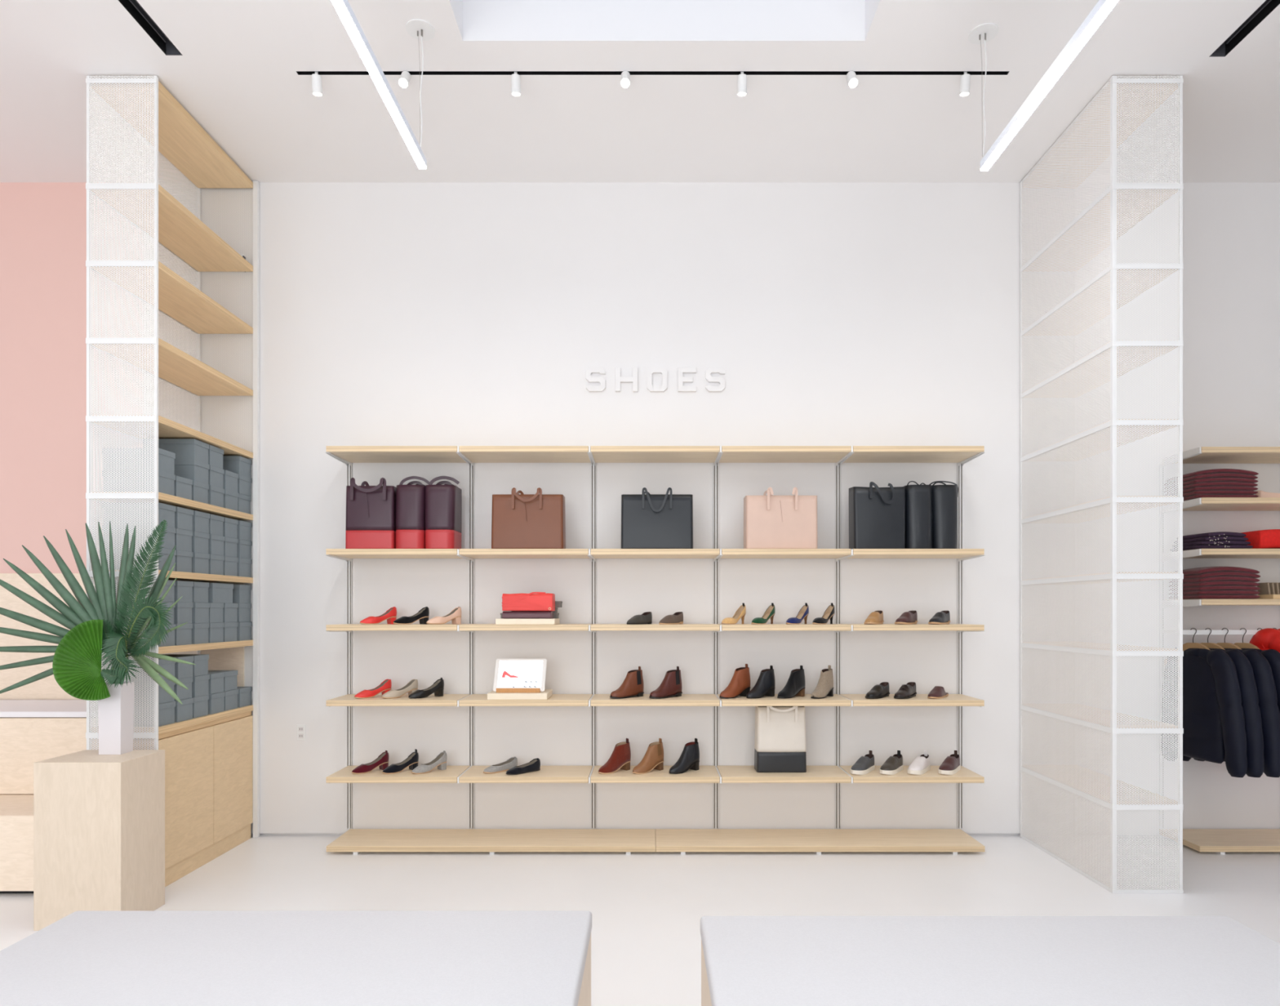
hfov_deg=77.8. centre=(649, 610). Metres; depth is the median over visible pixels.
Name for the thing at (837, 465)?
upright
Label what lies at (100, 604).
fan palm leaf
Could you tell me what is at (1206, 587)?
sweater
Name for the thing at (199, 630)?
shoe box
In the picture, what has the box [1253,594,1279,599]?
wooden tray
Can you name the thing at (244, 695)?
shoe box
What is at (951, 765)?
shoe
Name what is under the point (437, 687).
pump
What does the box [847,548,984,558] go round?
shelf board
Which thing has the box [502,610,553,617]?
clutch
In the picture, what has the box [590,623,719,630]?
shelf board
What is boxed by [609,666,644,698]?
boot
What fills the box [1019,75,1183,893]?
shelving
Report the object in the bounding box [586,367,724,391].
sign
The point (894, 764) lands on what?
shoe
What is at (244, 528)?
shoe box
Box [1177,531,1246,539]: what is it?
blouse
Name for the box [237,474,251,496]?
shoe box
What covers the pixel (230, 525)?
shoe box
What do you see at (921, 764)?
shoe
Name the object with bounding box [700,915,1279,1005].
display table
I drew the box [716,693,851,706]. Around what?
shelf board
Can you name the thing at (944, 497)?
tote
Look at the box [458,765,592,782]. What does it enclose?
shelf board
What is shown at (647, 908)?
floor
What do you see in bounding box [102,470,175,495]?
shoe box
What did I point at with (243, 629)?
shoe box
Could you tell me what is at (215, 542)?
shoe box
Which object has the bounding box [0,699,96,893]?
counter
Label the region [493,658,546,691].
tablet computer
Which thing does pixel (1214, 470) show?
sweater
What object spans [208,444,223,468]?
shoe box
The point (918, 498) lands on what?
tote
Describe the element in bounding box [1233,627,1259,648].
hanger
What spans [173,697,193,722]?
shoe box
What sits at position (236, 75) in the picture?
ceiling
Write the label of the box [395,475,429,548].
tote
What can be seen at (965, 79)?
track spotlight
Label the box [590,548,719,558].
shelf board
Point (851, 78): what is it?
track spotlight
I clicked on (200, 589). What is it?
shoe box
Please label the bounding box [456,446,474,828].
upright
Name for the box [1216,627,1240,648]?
hanger
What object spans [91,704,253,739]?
countertop
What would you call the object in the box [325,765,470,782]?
shelf board
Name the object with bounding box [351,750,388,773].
pump
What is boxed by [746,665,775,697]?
boot
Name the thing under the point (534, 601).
clutch
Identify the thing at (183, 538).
shoe box
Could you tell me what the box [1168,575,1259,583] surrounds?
sweater
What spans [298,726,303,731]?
socket
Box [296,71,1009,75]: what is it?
track
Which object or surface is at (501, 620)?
display riser
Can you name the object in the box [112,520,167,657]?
frond
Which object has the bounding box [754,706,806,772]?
tote
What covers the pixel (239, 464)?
shoe box
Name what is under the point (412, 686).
pump
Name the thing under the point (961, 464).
upright
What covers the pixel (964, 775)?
shelf board
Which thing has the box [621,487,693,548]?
tote
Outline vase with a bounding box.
[97,681,133,754]
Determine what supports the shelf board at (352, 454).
attached to the upright at (349, 465)
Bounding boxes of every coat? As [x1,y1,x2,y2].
[1160,647,1247,777]
[1182,648,1264,777]
[1193,648,1279,777]
[1240,648,1279,712]
[1248,627,1279,652]
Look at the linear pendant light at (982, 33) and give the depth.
3.35 m
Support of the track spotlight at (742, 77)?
attached to the track
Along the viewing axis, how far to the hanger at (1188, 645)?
4.91 m
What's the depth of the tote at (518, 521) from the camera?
4.87 m
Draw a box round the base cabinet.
[91,704,253,886]
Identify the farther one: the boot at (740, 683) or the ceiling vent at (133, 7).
the boot at (740, 683)
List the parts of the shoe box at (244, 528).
lid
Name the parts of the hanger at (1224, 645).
hanger arm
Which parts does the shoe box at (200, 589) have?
lid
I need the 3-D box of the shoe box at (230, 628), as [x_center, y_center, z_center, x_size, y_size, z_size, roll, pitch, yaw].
[-2.755,0.135,4.936,0.300,0.119,0.152,0,0,0]
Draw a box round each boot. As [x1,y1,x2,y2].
[598,737,631,773]
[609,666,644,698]
[632,737,663,773]
[648,666,682,698]
[669,737,699,773]
[719,663,750,698]
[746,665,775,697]
[777,665,804,697]
[810,665,833,698]
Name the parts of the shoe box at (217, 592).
lid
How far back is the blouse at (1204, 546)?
4.87 m
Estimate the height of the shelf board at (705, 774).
0.036 m
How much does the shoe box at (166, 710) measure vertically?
0.119 m
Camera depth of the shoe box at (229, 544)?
4.92 m
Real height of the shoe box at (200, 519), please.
0.119 m
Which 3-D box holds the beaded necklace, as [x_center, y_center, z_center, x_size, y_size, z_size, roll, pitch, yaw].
[3.490,-0.427,4.863,0.138,0.081,0.007,0,0,0]
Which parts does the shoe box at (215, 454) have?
lid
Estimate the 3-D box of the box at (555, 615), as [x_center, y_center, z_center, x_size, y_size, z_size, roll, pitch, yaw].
[-0.764,0.034,5.058,0.360,0.034,0.105,0,0,0]
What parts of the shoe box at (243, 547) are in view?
lid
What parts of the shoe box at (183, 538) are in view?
lid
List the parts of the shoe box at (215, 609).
lid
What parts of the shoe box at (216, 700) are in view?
lid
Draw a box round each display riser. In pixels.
[487,688,552,699]
[495,617,559,624]
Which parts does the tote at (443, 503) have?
handle, handle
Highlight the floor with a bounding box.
[0,835,1279,1005]
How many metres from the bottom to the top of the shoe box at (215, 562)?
0.119 m
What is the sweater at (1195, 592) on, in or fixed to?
on the sweater at (1199, 596)
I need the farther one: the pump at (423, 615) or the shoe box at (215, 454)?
the pump at (423, 615)
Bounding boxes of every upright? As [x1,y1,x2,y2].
[324,452,352,828]
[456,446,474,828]
[587,446,595,828]
[713,446,722,828]
[835,446,853,828]
[957,452,985,828]
[1159,446,1202,828]
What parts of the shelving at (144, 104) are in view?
corner post, panel, panel, corner post, shelf, shelf, shelf, shelf, shelf, shelf, shelf, shelf, corner post, panel, corner post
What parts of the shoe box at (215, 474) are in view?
lid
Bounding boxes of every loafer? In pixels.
[863,610,884,624]
[865,681,889,698]
[893,681,916,698]
[894,610,917,624]
[928,610,950,624]
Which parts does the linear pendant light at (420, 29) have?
power cord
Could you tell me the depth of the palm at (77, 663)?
3.79 m
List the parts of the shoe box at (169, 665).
lid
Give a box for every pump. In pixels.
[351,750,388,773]
[354,678,391,697]
[360,606,396,624]
[381,679,417,697]
[382,748,418,773]
[392,606,429,624]
[408,677,444,697]
[411,750,447,773]
[426,606,461,624]
[721,602,746,623]
[751,602,774,623]
[786,602,808,623]
[812,602,834,623]
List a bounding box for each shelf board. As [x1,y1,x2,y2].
[325,445,466,462]
[325,548,462,558]
[325,623,466,630]
[325,693,470,706]
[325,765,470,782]
[458,445,591,462]
[458,548,589,558]
[458,623,592,630]
[458,693,592,706]
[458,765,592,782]
[590,445,719,462]
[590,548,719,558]
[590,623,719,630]
[590,693,719,706]
[590,765,719,782]
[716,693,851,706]
[716,765,851,782]
[717,623,851,630]
[718,445,851,462]
[720,548,851,558]
[839,693,984,706]
[839,765,984,782]
[842,445,984,462]
[843,623,984,630]
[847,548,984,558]
[1172,446,1279,463]
[1172,599,1279,604]
[1175,548,1279,558]
[1177,497,1279,511]
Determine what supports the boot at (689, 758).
on the shelf board at (705, 774)
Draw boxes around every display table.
[0,910,591,1005]
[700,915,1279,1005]
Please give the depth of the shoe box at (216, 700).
4.76 m
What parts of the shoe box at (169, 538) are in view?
lid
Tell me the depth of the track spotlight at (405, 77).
4.10 m
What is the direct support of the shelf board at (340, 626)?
attached to the upright at (349, 465)
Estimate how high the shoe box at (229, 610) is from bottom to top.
0.119 m
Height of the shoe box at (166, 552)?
0.119 m
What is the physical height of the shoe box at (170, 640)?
0.119 m
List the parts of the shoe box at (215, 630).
lid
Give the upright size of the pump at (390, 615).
0.111 m
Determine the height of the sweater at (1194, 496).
0.024 m
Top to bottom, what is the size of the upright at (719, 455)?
2.427 m
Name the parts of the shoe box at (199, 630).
lid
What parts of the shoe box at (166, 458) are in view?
lid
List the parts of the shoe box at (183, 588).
lid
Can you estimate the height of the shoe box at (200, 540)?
0.119 m
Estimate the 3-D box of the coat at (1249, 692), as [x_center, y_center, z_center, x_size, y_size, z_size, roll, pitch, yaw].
[3.473,0.600,4.860,0.110,0.738,0.628,0,0,-7]
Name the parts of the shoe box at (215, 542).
lid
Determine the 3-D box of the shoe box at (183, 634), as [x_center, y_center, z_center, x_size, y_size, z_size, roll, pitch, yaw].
[-2.753,0.135,4.438,0.300,0.119,0.152,0,0,0]
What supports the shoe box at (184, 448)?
on the shoe box at (193, 469)
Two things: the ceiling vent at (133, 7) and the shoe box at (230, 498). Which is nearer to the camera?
the ceiling vent at (133, 7)
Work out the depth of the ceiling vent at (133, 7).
3.85 m
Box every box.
[102,447,175,474]
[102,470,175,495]
[102,502,175,527]
[102,524,175,549]
[102,657,175,681]
[105,547,176,571]
[106,680,175,703]
[115,579,175,601]
[121,623,175,646]
[124,601,175,624]
[131,655,194,678]
[134,701,175,726]
[142,438,208,463]
[161,653,208,675]
[173,602,193,623]
[173,676,192,700]
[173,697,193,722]
[174,459,209,484]
[174,475,192,499]
[174,506,193,530]
[174,528,192,551]
[174,580,193,602]
[174,623,192,645]
[175,550,192,572]
[190,622,208,644]
[191,480,208,503]
[191,531,209,553]
[191,551,209,573]
[191,602,209,622]
[191,674,209,697]
[191,694,208,718]
[192,510,209,533]
[192,581,208,602]
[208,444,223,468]
[208,464,224,488]
[208,484,224,507]
[208,513,224,536]
[208,533,224,555]
[208,554,224,574]
[208,582,233,603]
[208,602,223,622]
[208,622,224,643]
[208,670,237,691]
[208,671,224,693]
[208,691,225,714]
[222,455,251,477]
[222,603,238,622]
[223,469,238,492]
[223,488,238,511]
[223,516,238,538]
[223,536,237,557]
[223,555,238,576]
[223,622,237,641]
[224,688,238,711]
[232,584,251,603]
[236,538,252,559]
[236,621,252,640]
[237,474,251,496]
[237,493,251,514]
[237,520,252,541]
[237,557,252,577]
[237,603,251,622]
[237,686,252,706]
[500,613,559,617]
[511,607,557,613]
[555,600,562,607]
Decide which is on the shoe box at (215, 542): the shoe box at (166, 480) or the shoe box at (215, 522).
the shoe box at (215, 522)
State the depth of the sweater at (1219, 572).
4.87 m
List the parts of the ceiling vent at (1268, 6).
plate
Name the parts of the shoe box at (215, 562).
lid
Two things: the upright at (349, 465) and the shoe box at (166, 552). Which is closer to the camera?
the shoe box at (166, 552)
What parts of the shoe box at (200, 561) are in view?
lid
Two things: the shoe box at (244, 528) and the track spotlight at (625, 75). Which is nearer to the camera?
the track spotlight at (625, 75)
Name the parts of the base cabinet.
door, door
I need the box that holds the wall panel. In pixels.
[0,573,244,699]
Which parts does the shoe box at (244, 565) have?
lid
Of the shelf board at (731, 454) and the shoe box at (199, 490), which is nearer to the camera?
the shoe box at (199, 490)
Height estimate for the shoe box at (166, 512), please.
0.119 m
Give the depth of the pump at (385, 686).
5.00 m
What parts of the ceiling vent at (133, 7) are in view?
plate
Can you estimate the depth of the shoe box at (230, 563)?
4.93 m
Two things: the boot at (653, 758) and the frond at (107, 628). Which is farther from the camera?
the boot at (653, 758)
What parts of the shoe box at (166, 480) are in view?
lid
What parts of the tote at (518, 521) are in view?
handle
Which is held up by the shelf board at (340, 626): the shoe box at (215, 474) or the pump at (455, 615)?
the pump at (455, 615)
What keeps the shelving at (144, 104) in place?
on the floor
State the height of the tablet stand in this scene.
0.110 m
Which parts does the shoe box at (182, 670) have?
lid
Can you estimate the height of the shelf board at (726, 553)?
0.036 m
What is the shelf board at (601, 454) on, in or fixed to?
attached to the upright at (591, 557)
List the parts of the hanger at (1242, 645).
hanger arm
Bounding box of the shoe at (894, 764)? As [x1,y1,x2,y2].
[879,750,903,774]
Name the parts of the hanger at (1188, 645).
hanger arm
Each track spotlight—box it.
[311,71,322,96]
[398,71,411,88]
[511,71,520,96]
[620,71,630,88]
[737,71,746,96]
[845,71,857,88]
[959,71,970,96]
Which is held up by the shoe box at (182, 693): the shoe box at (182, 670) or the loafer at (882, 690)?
the shoe box at (182, 670)
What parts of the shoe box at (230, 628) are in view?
lid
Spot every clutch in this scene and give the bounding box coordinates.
[502,591,555,610]
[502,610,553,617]
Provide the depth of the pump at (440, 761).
5.01 m
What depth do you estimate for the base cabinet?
4.61 m
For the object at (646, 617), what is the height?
0.078 m
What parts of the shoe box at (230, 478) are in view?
lid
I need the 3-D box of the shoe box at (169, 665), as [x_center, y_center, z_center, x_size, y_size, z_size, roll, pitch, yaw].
[-2.750,0.319,4.273,0.300,0.119,0.152,0,0,1]
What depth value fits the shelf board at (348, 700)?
4.82 m
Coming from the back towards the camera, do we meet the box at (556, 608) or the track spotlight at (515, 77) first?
the box at (556, 608)
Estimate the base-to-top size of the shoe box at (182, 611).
0.119 m
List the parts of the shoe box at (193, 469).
lid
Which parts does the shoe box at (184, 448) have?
lid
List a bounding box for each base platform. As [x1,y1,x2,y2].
[326,828,655,854]
[655,828,985,854]
[1159,828,1279,854]
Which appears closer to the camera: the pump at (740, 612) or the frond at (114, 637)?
the frond at (114, 637)
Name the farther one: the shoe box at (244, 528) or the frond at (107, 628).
the shoe box at (244, 528)
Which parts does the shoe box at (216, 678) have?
lid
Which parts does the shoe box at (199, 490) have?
lid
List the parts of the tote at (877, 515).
handle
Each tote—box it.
[345,477,395,548]
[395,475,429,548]
[425,475,462,548]
[491,487,565,548]
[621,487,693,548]
[743,487,817,548]
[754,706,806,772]
[848,481,905,548]
[903,480,932,548]
[928,480,958,548]
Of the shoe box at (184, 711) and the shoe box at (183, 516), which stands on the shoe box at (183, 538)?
the shoe box at (183, 516)
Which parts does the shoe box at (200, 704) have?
lid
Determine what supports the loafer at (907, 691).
on the shelf board at (859, 700)
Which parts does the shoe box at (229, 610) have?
lid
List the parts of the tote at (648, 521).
handle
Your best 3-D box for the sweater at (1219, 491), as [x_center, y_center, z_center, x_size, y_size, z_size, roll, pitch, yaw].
[3.538,-0.726,5.005,0.390,0.028,0.290,0,0,0]
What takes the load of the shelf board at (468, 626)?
attached to the upright at (469, 462)
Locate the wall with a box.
[0,182,1279,835]
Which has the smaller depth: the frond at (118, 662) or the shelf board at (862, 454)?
the frond at (118, 662)
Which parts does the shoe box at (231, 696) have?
lid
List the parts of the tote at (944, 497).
handle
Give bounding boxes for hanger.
[1164,627,1209,666]
[1200,627,1224,649]
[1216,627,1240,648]
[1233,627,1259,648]
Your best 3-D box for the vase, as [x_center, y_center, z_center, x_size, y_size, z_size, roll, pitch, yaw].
[-2.643,0.531,3.928,0.129,0.345,0.131,0,0,0]
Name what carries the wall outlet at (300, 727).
attached to the wall
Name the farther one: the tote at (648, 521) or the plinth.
the tote at (648, 521)
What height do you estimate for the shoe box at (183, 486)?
0.119 m
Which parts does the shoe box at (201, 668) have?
lid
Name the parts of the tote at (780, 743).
handle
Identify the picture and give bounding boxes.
[502,671,518,677]
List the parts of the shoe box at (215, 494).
lid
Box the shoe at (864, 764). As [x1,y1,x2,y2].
[850,750,875,774]
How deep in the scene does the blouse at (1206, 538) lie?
4.87 m
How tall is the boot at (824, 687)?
0.195 m
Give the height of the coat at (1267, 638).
0.860 m
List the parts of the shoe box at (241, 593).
lid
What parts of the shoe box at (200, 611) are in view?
lid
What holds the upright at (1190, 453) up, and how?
attached to the wall
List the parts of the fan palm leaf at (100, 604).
blade, blade, blade, blade, blade, blade, blade, blade, blade, blade, blade, blade, blade, blade, blade, blade, blade, blade, blade, blade, blade, blade, blade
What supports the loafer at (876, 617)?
on the shelf board at (855, 626)
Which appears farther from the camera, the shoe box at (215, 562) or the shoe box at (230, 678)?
the shoe box at (230, 678)
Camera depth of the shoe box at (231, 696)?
4.93 m
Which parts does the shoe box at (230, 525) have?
lid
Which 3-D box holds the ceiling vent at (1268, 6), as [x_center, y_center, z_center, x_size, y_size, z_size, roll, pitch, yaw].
[2.877,-2.870,1.810,0.081,0.125,4.420,0,0,0]
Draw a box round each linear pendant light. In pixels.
[331,0,435,168]
[968,0,1119,170]
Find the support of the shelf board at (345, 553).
attached to the upright at (349, 465)
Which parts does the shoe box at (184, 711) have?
lid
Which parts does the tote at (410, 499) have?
handle, handle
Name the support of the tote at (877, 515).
on the shelf board at (858, 553)
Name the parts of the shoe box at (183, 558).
lid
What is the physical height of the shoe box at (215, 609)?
0.119 m
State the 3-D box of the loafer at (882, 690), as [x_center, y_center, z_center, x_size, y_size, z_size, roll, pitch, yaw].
[1.438,0.504,4.996,0.093,0.086,0.270,0,0,40]
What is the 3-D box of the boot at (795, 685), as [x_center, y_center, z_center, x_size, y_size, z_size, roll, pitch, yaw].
[0.891,0.450,4.996,0.250,0.195,0.076,0,0,-42]
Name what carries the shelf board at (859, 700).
attached to the upright at (961, 464)
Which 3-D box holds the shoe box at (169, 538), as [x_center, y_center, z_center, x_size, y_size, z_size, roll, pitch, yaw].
[-2.752,-0.392,4.275,0.300,0.119,0.152,0,0,-1]
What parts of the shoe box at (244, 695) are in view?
lid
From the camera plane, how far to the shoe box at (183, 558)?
4.43 m
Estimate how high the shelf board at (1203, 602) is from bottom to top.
0.036 m
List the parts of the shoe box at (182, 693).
lid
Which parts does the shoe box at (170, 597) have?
lid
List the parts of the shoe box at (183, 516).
lid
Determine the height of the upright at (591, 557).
2.427 m
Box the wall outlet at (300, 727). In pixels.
[297,724,305,740]
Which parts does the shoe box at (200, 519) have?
lid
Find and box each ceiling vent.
[118,0,182,55]
[1208,0,1279,57]
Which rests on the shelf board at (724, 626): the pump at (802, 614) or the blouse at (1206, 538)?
the pump at (802, 614)
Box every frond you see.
[99,631,141,688]
[102,617,129,667]
[110,662,124,684]
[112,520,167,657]
[120,591,173,657]
[127,603,164,645]
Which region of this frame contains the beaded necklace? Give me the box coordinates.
[1208,533,1229,546]
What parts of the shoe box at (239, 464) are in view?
lid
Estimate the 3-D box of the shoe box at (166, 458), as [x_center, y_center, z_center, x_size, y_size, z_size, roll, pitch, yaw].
[-2.755,-0.802,4.275,0.300,0.119,0.152,0,0,0]
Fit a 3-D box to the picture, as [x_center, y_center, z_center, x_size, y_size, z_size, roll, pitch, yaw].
[-0.868,0.398,4.944,0.105,0.042,0.019,0,0,0]
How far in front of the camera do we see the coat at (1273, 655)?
4.67 m
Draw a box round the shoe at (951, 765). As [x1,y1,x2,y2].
[937,750,960,774]
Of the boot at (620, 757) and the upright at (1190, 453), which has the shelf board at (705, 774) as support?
the boot at (620, 757)
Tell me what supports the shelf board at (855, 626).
attached to the upright at (961, 464)
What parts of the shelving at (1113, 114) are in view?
corner post, panel, panel, corner post, shelf, shelf, shelf, shelf, shelf, shelf, shelf, shelf, shelf, shelf, corner post, panel, corner post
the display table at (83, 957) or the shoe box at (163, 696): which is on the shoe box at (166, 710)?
the shoe box at (163, 696)
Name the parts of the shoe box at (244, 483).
lid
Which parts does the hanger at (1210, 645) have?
hanger arm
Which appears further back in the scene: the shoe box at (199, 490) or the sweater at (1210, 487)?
the sweater at (1210, 487)
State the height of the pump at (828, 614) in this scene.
0.135 m
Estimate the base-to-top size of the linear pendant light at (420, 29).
0.646 m
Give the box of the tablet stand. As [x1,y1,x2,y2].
[496,688,541,692]
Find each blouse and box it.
[1170,544,1253,551]
[1172,540,1250,547]
[1173,536,1248,543]
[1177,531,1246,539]
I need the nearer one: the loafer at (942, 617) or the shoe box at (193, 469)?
the shoe box at (193, 469)
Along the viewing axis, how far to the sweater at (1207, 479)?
4.87 m
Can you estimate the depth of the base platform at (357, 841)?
4.92 m
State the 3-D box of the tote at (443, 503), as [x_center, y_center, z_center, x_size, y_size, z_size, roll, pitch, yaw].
[-1.295,-0.608,5.000,0.202,0.465,0.273,0,0,0]
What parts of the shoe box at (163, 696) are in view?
lid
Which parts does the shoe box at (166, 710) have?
lid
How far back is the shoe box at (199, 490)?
4.59 m
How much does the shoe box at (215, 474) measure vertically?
0.119 m
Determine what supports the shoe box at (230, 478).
on the shoe box at (230, 498)
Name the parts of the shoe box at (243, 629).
lid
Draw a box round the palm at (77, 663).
[52,619,110,700]
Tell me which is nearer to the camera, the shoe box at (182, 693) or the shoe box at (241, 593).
the shoe box at (182, 693)
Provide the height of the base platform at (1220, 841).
0.054 m
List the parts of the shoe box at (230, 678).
lid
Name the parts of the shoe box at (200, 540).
lid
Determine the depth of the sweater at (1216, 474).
4.87 m
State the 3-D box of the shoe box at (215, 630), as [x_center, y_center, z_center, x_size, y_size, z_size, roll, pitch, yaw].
[-2.751,0.135,4.770,0.300,0.119,0.152,0,0,1]
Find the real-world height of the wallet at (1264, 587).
0.075 m
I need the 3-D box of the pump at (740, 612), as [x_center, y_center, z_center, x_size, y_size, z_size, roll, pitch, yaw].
[0.529,0.020,4.995,0.073,0.135,0.229,0,0,44]
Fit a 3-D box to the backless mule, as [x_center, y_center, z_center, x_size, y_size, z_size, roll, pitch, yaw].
[1.817,0.512,4.995,0.082,0.070,0.253,0,0,40]
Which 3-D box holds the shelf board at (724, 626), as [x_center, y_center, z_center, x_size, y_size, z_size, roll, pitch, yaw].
[0.833,0.106,5.005,0.787,0.036,0.359,0,0,0]
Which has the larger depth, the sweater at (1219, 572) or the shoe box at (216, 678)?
the sweater at (1219, 572)
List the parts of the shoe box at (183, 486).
lid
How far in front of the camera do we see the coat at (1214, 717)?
4.75 m
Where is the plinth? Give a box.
[33,749,164,930]
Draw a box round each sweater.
[1164,472,1257,485]
[1164,481,1257,493]
[1165,468,1258,481]
[1165,477,1257,488]
[1165,485,1258,495]
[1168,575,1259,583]
[1168,580,1259,586]
[1168,585,1260,591]
[1168,590,1259,595]
[1168,594,1260,599]
[1172,570,1260,579]
[1175,489,1257,497]
[1175,566,1259,574]
[1183,494,1258,501]
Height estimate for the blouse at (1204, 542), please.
0.029 m
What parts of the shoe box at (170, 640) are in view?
lid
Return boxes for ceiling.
[0,0,1279,182]
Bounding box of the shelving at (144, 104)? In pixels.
[85,75,259,837]
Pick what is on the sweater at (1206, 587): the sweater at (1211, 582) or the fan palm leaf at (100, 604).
the sweater at (1211, 582)
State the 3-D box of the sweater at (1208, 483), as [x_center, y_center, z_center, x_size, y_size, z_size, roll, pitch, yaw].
[3.538,-0.778,5.005,0.390,0.036,0.290,0,0,0]
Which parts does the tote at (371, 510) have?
handle, handle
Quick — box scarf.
[1240,528,1279,548]
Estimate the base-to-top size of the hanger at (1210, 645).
0.250 m
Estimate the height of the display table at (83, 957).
0.460 m
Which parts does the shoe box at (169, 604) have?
lid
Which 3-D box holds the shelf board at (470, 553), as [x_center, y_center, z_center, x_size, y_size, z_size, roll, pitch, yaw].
[-0.767,-0.357,5.005,0.787,0.036,0.359,0,0,0]
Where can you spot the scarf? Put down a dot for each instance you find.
(1270, 538)
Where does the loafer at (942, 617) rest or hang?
on the shelf board at (855, 626)
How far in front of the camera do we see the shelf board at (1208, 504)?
4.90 m
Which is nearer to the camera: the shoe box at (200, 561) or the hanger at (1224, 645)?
the shoe box at (200, 561)
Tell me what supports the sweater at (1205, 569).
on the sweater at (1219, 572)
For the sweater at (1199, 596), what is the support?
on the shelf board at (1203, 602)
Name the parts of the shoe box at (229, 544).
lid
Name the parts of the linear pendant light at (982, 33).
power cord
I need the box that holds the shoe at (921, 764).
[906,750,930,774]
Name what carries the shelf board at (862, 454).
attached to the upright at (961, 464)
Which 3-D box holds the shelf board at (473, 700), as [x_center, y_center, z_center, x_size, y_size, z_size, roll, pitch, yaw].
[-0.767,0.566,5.005,0.787,0.036,0.359,0,0,0]
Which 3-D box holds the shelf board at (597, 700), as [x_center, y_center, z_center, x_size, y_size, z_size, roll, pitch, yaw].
[0.033,0.566,5.005,0.787,0.036,0.359,0,0,0]
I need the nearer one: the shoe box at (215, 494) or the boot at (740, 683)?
the shoe box at (215, 494)
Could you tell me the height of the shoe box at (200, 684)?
0.119 m
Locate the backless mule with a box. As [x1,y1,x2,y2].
[927,685,948,698]
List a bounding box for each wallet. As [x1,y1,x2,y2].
[1257,582,1271,594]
[1269,582,1275,594]
[1274,582,1279,594]
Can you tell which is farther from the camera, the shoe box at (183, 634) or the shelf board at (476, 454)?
the shelf board at (476, 454)
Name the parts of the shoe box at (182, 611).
lid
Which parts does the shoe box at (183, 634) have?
lid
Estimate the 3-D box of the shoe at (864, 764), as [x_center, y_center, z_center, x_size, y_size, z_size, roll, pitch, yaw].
[1.343,0.957,4.991,0.095,0.115,0.275,0,0,37]
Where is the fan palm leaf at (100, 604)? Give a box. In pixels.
[0,520,195,703]
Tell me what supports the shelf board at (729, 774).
attached to the upright at (719, 455)
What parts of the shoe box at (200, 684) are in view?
lid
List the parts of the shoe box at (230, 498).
lid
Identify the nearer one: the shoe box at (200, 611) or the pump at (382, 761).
the shoe box at (200, 611)
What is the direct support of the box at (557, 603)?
on the box at (556, 608)
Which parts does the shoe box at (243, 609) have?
lid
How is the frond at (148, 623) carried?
attached to the fan palm leaf at (100, 604)
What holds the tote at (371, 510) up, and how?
on the shelf board at (345, 553)
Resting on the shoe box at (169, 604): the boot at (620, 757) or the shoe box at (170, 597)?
the shoe box at (170, 597)
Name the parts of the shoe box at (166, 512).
lid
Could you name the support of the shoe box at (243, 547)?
on the shoe box at (244, 565)
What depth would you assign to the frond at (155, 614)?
3.81 m
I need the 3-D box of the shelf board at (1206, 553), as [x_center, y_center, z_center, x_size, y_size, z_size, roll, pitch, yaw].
[3.755,-0.358,5.005,0.787,0.036,0.359,0,0,0]
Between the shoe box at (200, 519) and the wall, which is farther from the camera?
the wall
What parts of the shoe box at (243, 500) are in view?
lid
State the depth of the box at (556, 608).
5.01 m
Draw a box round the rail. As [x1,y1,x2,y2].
[1162,629,1260,634]
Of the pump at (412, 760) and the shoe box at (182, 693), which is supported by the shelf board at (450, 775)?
the pump at (412, 760)
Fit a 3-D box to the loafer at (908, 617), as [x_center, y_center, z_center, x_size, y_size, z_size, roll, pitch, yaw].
[1.619,0.045,4.996,0.093,0.086,0.270,0,0,38]
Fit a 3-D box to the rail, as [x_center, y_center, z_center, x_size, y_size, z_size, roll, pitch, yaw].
[4.550,0.137,5.050,2.500,0.030,0.271,0,0,0]
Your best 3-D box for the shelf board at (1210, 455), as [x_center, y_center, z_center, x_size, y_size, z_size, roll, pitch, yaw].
[3.755,-0.978,5.005,0.787,0.036,0.359,0,0,0]
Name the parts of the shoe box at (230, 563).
lid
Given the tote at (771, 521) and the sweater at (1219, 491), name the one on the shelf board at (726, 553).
the tote at (771, 521)
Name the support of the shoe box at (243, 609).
on the shoe box at (243, 629)
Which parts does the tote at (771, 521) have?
handle, handle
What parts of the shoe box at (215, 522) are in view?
lid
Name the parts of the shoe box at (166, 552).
lid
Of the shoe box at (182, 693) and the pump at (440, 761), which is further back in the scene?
the pump at (440, 761)
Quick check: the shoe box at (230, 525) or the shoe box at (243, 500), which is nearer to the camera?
the shoe box at (230, 525)
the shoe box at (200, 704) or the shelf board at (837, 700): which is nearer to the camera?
the shoe box at (200, 704)
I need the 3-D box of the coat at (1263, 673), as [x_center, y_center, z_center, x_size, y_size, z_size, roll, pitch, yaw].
[3.579,0.600,4.861,0.107,0.738,0.628,0,0,-8]

